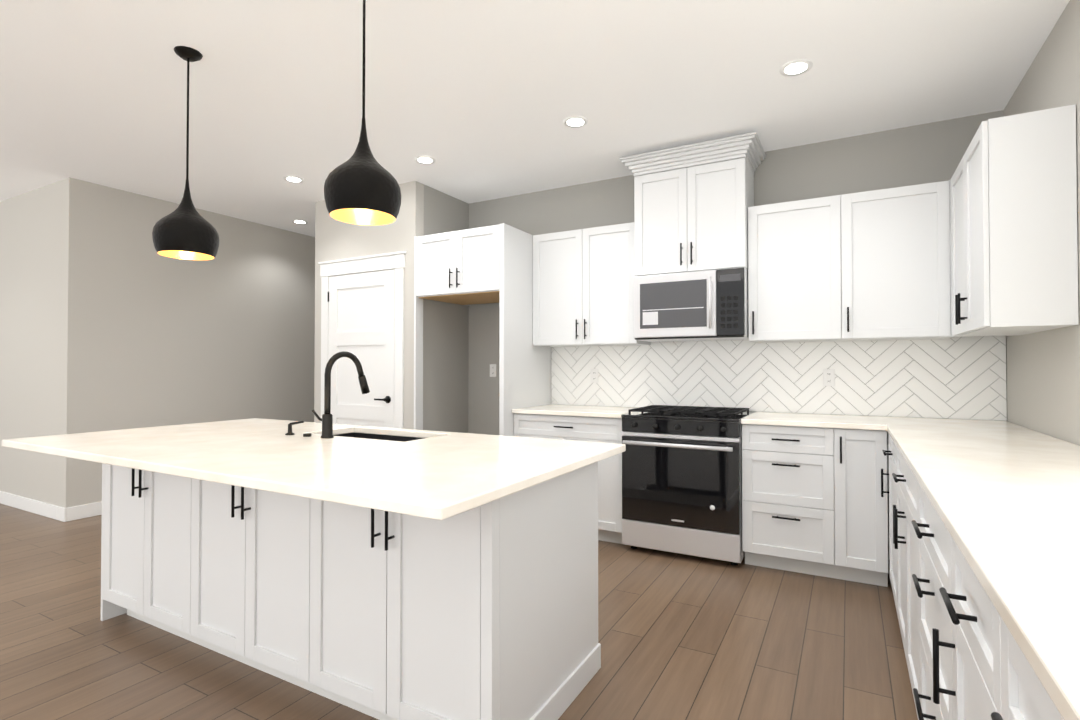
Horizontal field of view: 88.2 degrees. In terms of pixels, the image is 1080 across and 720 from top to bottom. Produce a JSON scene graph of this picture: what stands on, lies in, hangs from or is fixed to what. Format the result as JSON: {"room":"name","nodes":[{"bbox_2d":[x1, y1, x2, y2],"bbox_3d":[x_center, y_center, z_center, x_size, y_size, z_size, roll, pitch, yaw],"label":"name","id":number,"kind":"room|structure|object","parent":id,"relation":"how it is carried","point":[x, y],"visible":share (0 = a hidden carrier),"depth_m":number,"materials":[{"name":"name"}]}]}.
{"room":"kitchen","nodes":[
{"label":"kitchen","id":0,"kind":"room"},
{"bbox_2d":[0,180,62,505],"bbox_3d":[-5.290,-0.078,5.360,3.280,2.755,0.120,0,-1,29],"label":"wall","id":1,"kind":"structure","parent":0,"point":[30,279],"depth_m":4.79,"materials":[{"name":"grey paint"}]},
{"bbox_2d":[0,491,56,519],"bbox_3d":[-5.323,1.244,5.283,3.280,0.110,0.014,0,-1,29],"label":"baseboard","id":2,"kind":"structure","parent":1,"relation":"attached to","point":[31,505],"depth_m":4.73,"materials":[{"name":"white paint"}]},
{"bbox_2d":[57,506,65,521],"bbox_3d":[-3.829,1.232,4.457,0.134,0.110,0.014,0,-1,29],"label":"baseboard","id":3,"kind":"structure","parent":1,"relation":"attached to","point":[61,513],"depth_m":4.44,"materials":[{"name":"white paint"}]},
{"bbox_2d":[59,177,314,507],"bbox_3d":[-2.730,-0.063,6.474,0.120,2.755,4.550,0,-1,29],"label":"wall","id":4,"kind":"structure","parent":0,"point":[151,336],"depth_m":5.12,"materials":[{"name":"grey paint"}]},
{"bbox_2d":[66,501,101,521],"bbox_3d":[-2.701,1.258,6.372,0.014,0.110,4.430,0,-1,29],"label":"baseboard","id":5,"kind":"structure","parent":4,"relation":"attached to","point":[83,511],"depth_m":4.53,"materials":[{"name":"white paint"}]},
{"bbox_2d":[314,181,423,428],"bbox_3d":[-1.521,-0.085,4.874,1.206,2.755,0.100,0,-1,29],"label":"wall","id":6,"kind":"structure","parent":0,"point":[335,239],"depth_m":4.71,"materials":[{"name":"grey paint"}]},
{"bbox_2d":[318,251,405,428],"bbox_3d":[-1.568,0.200,4.801,1.030,2.185,0.066,0,-1,29],"label":"door","id":7,"kind":"structure","parent":6,"relation":"attached to","point":[362,316],"depth_m":4.80,"materials":[{"name":"white paint"}]},
{"bbox_2d":[423,185,468,432],"bbox_3d":[-0.861,-0.084,4.925,0.100,2.755,0.630,0,-1,29],"label":"wall","id":8,"kind":"structure","parent":0,"point":[445,360],"depth_m":4.88,"materials":[{"name":"grey paint"}]},
{"bbox_2d":[0,503,917,719],"bbox_3d":[-2.491,1.327,3.666,9.800,0.100,9.200,0,-1,29],"label":"floor","id":9,"kind":"structure","parent":0,"point":[684,637],"depth_m":2.41,"materials":[{"name":"brown wood"}]},
{"bbox_2d":[101,431,602,719],"bbox_3d":[-0.942,0.819,2.494,2.292,0.883,0.855,0,-1,29],"label":"kitchen island","id":10,"kind":"object","parent":9,"relation":"on","point":[383,573],"depth_m":1.95,"materials":[{"name":"white wood"}]},
{"bbox_2d":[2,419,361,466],"bbox_3d":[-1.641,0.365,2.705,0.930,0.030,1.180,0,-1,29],"label":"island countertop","id":11,"kind":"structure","parent":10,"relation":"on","point":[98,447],"depth_m":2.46,"materials":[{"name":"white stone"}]},
{"bbox_2d":[110,427,449,482],"bbox_3d":[-0.954,0.360,2.325,0.660,0.030,1.180,0,-1,29],"label":"island countertop","id":12,"kind":"structure","parent":10,"relation":"on","point":[200,462],"depth_m":2.05,"materials":[{"name":"white stone"}]},
{"bbox_2d":[282,351,369,438],"bbox_3d":[-0.997,0.154,2.635,0.288,0.387,0.275,0,-1,29],"label":"faucet","id":13,"kind":"object","parent":12,"relation":"on","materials":[{"name":"black metal"}]},
{"bbox_2d":[214,432,625,522],"bbox_3d":[-0.304,0.355,1.965,0.846,0.030,1.180,0,-1,29],"label":"island countertop","id":14,"kind":"structure","parent":10,"relation":"on","point":[436,478],"depth_m":1.69,"materials":[{"name":"white stone"}]},
{"bbox_2d":[334,433,423,441],"bbox_3d":[-0.778,0.494,2.643,0.664,0.230,0.334,0,-1,29],"label":"sink","id":15,"kind":"object","parent":14,"relation":"in","point":[403,437],"depth_m":2.83,"materials":[{"name":"grey metal"}]},
{"bbox_2d":[414,223,550,435],"bbox_3d":[-0.473,0.143,4.616,0.867,2.293,0.784,0,-1,29],"label":"surround","id":16,"kind":"object","parent":9,"relation":"on","point":[484,265],"visible":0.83,"depth_m":4.32,"materials":[{"name":"white wood"}]},
{"bbox_2d":[512,412,622,543],"bbox_3d":[0.330,0.843,4.257,0.874,0.884,0.616,0,-1,29],"label":"base cabinet","id":17,"kind":"object","parent":9,"relation":"on","point":[575,428],"depth_m":3.87,"materials":[{"name":"white wood"}]},
{"bbox_2d":[512,404,633,419],"bbox_3d":[0.325,0.386,4.252,0.875,0.030,0.641,0,-1,29],"label":"countertop","id":18,"kind":"structure","parent":17,"relation":"on","point":[609,413],"depth_m":4.07,"materials":[{"name":"white stone"}]},
{"bbox_2d":[621,405,754,564],"bbox_3d":[1.015,0.807,3.799,0.756,0.942,0.703,0,-1,29],"label":"range","id":19,"kind":"object","parent":9,"relation":"on","point":[681,479],"visible":0.9,"depth_m":3.54,"materials":[{"name":"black metal"}]},
{"bbox_2d":[742,424,847,579],"bbox_3d":[1.627,0.833,3.539,0.559,0.884,0.616,0,-1,29],"label":"base cabinet","id":20,"kind":"object","parent":9,"relation":"on","point":[795,480],"depth_m":3.27,"materials":[{"name":"white wood"}]},
{"bbox_2d":[741,412,1035,431],"bbox_3d":[1.984,0.373,3.334,1.389,0.030,0.641,0,-1,29],"label":"countertop","id":21,"kind":"structure","parent":20,"relation":"on","point":[778,420],"depth_m":3.24,"materials":[{"name":"white stone"}]},
{"bbox_2d":[848,428,887,586],"bbox_3d":[1.934,0.831,3.369,0.260,0.884,0.616,0,-1,29],"label":"base cabinet","id":22,"kind":"object","parent":9,"relation":"on","point":[865,449],"depth_m":3.10,"materials":[{"name":"white wood"}]},
{"bbox_2d":[884,428,891,585],"bbox_3d":[2.020,0.820,2.605,0.626,0.884,0.638,0,-1,29],"label":"base cabinet","id":23,"kind":"object","parent":9,"relation":"on","point":[889,453],"depth_m":3.03,"materials":[{"name":"white wood"}]},
{"bbox_2d":[892,440,911,686],"bbox_3d":[1.685,0.812,2.001,0.626,0.884,0.979,0,-1,29],"label":"base cabinet","id":24,"kind":"object","parent":9,"relation":"on","point":[901,490],"depth_m":2.18,"materials":[{"name":"white wood"}]},
{"bbox_2d":[908,468,943,719],"bbox_3d":[1.293,0.803,1.292,0.626,0.884,0.757,0,-1,29],"label":"base cabinet","id":25,"kind":"object","parent":9,"relation":"on","point":[927,582],"depth_m":1.54,"materials":[{"name":"white wood"}]},
{"bbox_2d":[884,424,1079,719],"bbox_3d":[1.097,0.341,0.953,0.634,0.030,4.425,0,-1,29],"label":"countertop","id":26,"kind":"structure","parent":25,"relation":"on","point":[1009,497],"depth_m":1.15,"materials":[{"name":"white stone"}]},
{"bbox_2d":[940,520,979,719],"bbox_3d":[1.034,0.796,0.824,0.626,0.884,0.430,0,-1,29],"label":"base cabinet","id":27,"kind":"object","parent":9,"relation":"on","point":[960,578],"depth_m":1.11,"materials":[{"name":"white wood"}]},
{"bbox_2d":[976,580,1067,719],"bbox_3d":[0.821,0.791,0.439,0.626,0.884,0.568,0,-1,29],"label":"base cabinet","id":28,"kind":"object","parent":9,"relation":"on","point":[1008,687],"depth_m":0.78,"materials":[{"name":"white wood"}]},
{"bbox_2d":[0,0,1069,236],"bbox_3d":[-2.491,-1.538,3.704,9.800,0.120,9.200,0,-1,29],"label":"ceiling","id":29,"kind":"structure","parent":0,"point":[478,100],"depth_m":3.01,"materials":[{"name":"white paint"}]},
{"bbox_2d":[152,46,219,259],"bbox_3d":[-1.707,-0.998,2.697,0.275,0.986,0.275,0,-1,29],"label":"pendant light","id":30,"kind":"object","parent":29,"relation":"hanging from","point":[185,229],"visible":1,"depth_m":2.63,"materials":[{"name":"black metal"}]},
{"bbox_2d":[283,176,303,182],"bbox_3d":[-1.996,-1.464,4.515,0.156,0.006,0.156,0,-1,29],"label":"recessed light","id":31,"kind":"object","parent":29,"relation":"in","point":[294,179],"visible":1,"depth_m":4.51,"materials":[{"name":"white plastic"}]},
{"bbox_2d":[292,220,307,223],"bbox_3d":[-2.514,-1.446,5.830,0.156,0.006,0.156,0,-1,29],"label":"recessed light","id":32,"kind":"object","parent":29,"relation":"in","point":[300,221],"visible":0.92,"depth_m":5.81,"materials":[{"name":"white plastic"}]},
{"bbox_2d":[324,0,400,224],"bbox_3d":[-0.657,-1.015,2.076,0.275,0.970,0.275,0,-1,29],"label":"pendant light","id":33,"kind":"object","parent":29,"relation":"hanging from","point":[361,186],"visible":1,"depth_m":1.99,"materials":[{"name":"black metal"}]},
{"bbox_2d":[414,156,435,163],"bbox_3d":[-0.846,-1.469,4.096,0.156,0.006,0.156,0,-1,29],"label":"recessed light","id":34,"kind":"object","parent":29,"relation":"in","point":[424,159],"visible":1,"depth_m":4.09,"materials":[{"name":"white plastic"}]},
{"bbox_2d":[563,116,587,127],"bbox_3d":[0.220,-1.478,3.460,0.156,0.006,0.156,0,-1,29],"label":"recessed light","id":35,"kind":"object","parent":29,"relation":"in","point":[575,121],"visible":1,"depth_m":3.45,"materials":[{"name":"white plastic"}]},
{"bbox_2d":[779,59,812,76],"bbox_3d":[1.304,-1.486,2.837,0.156,0.006,0.156,0,-1,29],"label":"recessed light","id":36,"kind":"object","parent":29,"relation":"in","point":[796,67],"visible":1,"depth_m":2.83,"materials":[{"name":"white plastic"}]},
{"bbox_2d":[468,110,1006,559],"bbox_3d":[0.598,-0.089,4.547,5.230,2.755,0.120,0,-1,29],"label":"wall","id":37,"kind":"structure","parent":0,"point":[932,152],"depth_m":3.91,"materials":[{"name":"grey paint"}]},
{"bbox_2d":[490,364,495,376],"bbox_3d":[-0.426,0.095,5.039,0.070,0.114,0.005,0,-1,29],"label":"electrical outlet plate","id":38,"kind":"object","parent":37,"relation":"attached to","point":[492,370],"visible":1,"depth_m":5.04,"materials":[{"name":"white paint"}]},
{"bbox_2d":[533,222,650,346],"bbox_3d":[0.399,-0.560,4.399,0.875,0.893,0.318,0,-1,29],"label":"upper cabinet","id":39,"kind":"object","parent":37,"relation":"attached to","point":[583,282],"depth_m":4.25,"materials":[{"name":"white wood"}]},
{"bbox_2d":[633,148,755,279],"bbox_3d":[1.099,-0.970,3.977,0.756,0.742,0.387,0,-1,29],"label":"upper cabinet","id":40,"kind":"object","parent":37,"relation":"attached to","point":[690,215],"depth_m":3.79,"materials":[{"name":"white wood"}]},
{"bbox_2d":[634,268,748,341],"bbox_3d":[1.080,-0.370,3.934,0.752,0.451,0.467,0,-1,29],"label":"microwave","id":41,"kind":"object","parent":40,"relation":"attached to","point":[711,305],"visible":0.98,"depth_m":3.76,"materials":[{"name":"silver metal"}]},
{"bbox_2d":[551,336,1006,420],"bbox_3d":[1.422,0.111,4.013,3.025,0.510,0.009,0,-1,29],"label":"tile backsplash","id":42,"kind":"structure","parent":37,"relation":"attached to","point":[958,378],"depth_m":3.81,"materials":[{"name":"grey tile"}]},
{"bbox_2d":[590,369,597,382],"bbox_3d":[0.444,0.129,4.546,0.070,0.114,0.005,0,-1,29],"label":"electrical outlet plate","id":43,"kind":"object","parent":42,"relation":"attached to","point":[594,375],"visible":1,"depth_m":4.54,"materials":[{"name":"white paint"}]},
{"bbox_2d":[823,369,834,385],"bbox_3d":[1.932,0.117,3.723,0.070,0.114,0.005,0,-1,29],"label":"electrical outlet plate","id":44,"kind":"object","parent":42,"relation":"attached to","point":[828,377],"visible":1,"depth_m":3.72,"materials":[{"name":"white paint"}]},
{"bbox_2d":[748,193,856,342],"bbox_3d":[1.713,-0.570,3.672,0.600,0.893,0.318,0,-1,29],"label":"upper cabinet","id":45,"kind":"object","parent":37,"relation":"attached to","point":[802,285],"depth_m":3.53,"materials":[{"name":"white wood"}]},
{"bbox_2d":[853,181,948,340],"bbox_3d":[2.146,-0.573,3.432,0.624,0.893,0.318,0,-1,29],"label":"upper cabinet","id":46,"kind":"object","parent":37,"relation":"attached to","point":[901,234],"depth_m":3.27,"materials":[{"name":"white wood"}]},
{"bbox_2d":[1004,0,1079,445],"bbox_3d":[1.160,-0.147,0.287,0.120,2.755,6.790,0,-1,29],"label":"wall","id":47,"kind":"structure","parent":0,"point":[1043,381],"depth_m":2.54,"materials":[{"name":"grey paint"}]},
{"bbox_2d":[949,104,1078,338],"bbox_3d":[2.247,-0.583,2.700,0.302,0.893,0.864,0,-1,29],"label":"upper cabinet","id":48,"kind":"object","parent":47,"relation":"attached to","point":[982,241],"depth_m":2.34,"materials":[{"name":"white wood"}]}
]}

